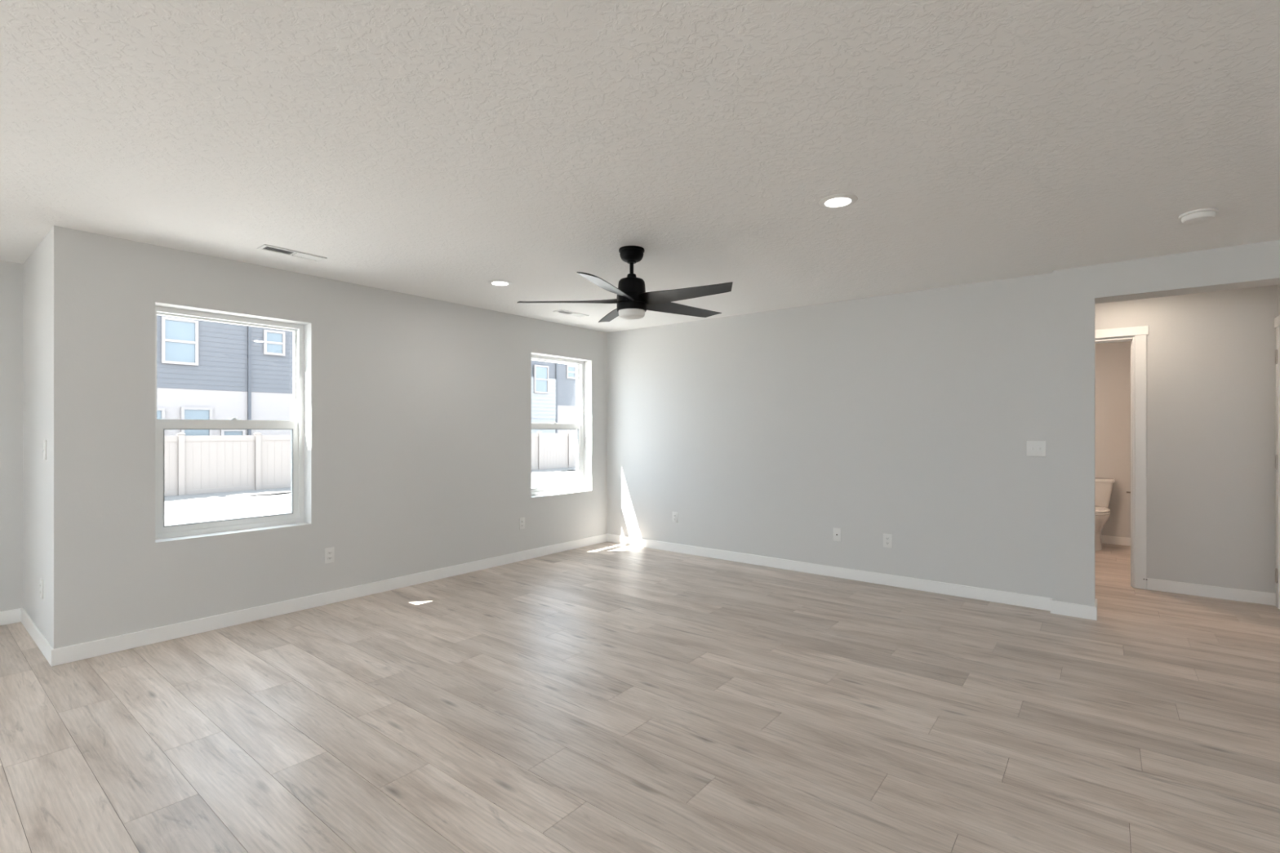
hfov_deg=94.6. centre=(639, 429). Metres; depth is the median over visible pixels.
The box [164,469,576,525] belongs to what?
ground
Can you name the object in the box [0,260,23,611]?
wall
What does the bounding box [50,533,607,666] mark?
baseboard
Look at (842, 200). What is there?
recessed light
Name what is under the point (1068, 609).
baseboard
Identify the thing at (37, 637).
baseboard
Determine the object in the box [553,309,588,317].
ceiling vent
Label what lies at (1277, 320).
door frame
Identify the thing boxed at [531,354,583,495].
window
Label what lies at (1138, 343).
door frame
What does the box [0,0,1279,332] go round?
ceiling
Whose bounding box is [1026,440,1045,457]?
light switch
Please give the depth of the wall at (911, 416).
4.93 m
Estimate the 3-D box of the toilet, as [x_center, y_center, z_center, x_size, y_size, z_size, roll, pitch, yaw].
[4.980,0.933,6.556,0.452,0.753,0.737,0,0,38]
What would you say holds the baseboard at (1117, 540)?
attached to the wall at (1113, 360)
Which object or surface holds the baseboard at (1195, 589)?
attached to the wall at (1211, 366)
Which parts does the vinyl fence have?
fence panel, post, fence panel, post, fence panel, fence panel, post, fence panel, post, fence panel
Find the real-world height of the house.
8.900 m
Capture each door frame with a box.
[1095,325,1148,589]
[1274,315,1279,608]
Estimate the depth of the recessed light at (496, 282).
4.54 m
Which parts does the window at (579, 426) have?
sash, sash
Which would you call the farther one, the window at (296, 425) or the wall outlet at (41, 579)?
the window at (296, 425)
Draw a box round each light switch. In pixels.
[41,440,46,459]
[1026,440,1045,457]
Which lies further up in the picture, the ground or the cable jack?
the ground
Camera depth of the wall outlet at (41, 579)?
3.51 m
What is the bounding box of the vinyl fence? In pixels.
[164,431,576,496]
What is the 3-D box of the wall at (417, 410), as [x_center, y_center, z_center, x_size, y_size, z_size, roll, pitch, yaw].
[-1.835,0.000,5.247,0.220,2.860,4.407,0,0,38]
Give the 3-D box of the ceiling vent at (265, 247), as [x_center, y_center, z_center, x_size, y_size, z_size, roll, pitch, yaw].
[-2.222,-1.127,3.787,0.124,0.007,0.370,0,0,38]
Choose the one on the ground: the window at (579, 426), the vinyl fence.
the vinyl fence
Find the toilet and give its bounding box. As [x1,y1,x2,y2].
[1095,477,1115,551]
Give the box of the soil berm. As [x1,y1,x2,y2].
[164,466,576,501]
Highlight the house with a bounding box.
[156,315,576,435]
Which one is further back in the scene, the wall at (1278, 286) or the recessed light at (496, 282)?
the recessed light at (496, 282)
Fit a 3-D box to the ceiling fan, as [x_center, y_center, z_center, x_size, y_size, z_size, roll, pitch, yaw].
[-0.006,-0.912,3.668,1.335,0.436,1.391,0,0,38]
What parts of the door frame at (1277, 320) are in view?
head casing, casing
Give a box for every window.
[155,305,303,539]
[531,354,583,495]
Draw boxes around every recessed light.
[487,280,512,285]
[818,193,857,208]
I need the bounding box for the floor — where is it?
[0,542,1279,852]
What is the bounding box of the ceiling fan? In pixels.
[516,245,733,322]
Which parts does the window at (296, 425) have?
sash, sash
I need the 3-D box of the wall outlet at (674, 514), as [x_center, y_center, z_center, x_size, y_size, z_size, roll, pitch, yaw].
[0.372,0.939,6.307,0.071,0.115,0.009,0,0,38]
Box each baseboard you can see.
[0,608,21,626]
[21,608,53,665]
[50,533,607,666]
[607,533,1050,610]
[1050,598,1097,620]
[1101,535,1130,546]
[1146,577,1275,605]
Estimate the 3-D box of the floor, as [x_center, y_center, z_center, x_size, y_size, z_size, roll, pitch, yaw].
[0.461,1.370,2.579,9.570,0.120,12.920,0,0,38]
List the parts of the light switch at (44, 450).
plate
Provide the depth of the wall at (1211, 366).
4.61 m
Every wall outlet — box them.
[40,577,43,599]
[324,546,334,564]
[519,517,524,529]
[671,511,677,523]
[883,533,892,547]
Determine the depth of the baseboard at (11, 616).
3.98 m
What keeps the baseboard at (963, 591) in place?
attached to the wall at (911, 416)
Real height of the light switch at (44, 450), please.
0.115 m
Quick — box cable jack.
[833,528,840,541]
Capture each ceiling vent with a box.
[257,244,327,262]
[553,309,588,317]
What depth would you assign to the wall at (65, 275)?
3.39 m
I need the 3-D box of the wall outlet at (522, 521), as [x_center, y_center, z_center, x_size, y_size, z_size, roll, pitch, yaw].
[-1.176,0.940,5.897,0.009,0.115,0.071,0,0,38]
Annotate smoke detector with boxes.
[1178,208,1217,224]
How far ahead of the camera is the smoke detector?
3.06 m
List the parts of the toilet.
seat, seat lid, tank, tank lid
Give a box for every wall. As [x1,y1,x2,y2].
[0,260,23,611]
[23,225,106,648]
[106,235,607,637]
[607,240,1279,606]
[1095,284,1277,593]
[1095,341,1130,537]
[1277,284,1279,315]
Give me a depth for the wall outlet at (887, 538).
4.96 m
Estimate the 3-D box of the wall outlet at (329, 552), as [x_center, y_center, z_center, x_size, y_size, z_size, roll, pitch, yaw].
[-2.329,0.946,4.435,0.009,0.115,0.071,0,0,38]
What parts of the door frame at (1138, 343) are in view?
head casing, casing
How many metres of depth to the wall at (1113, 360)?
6.72 m

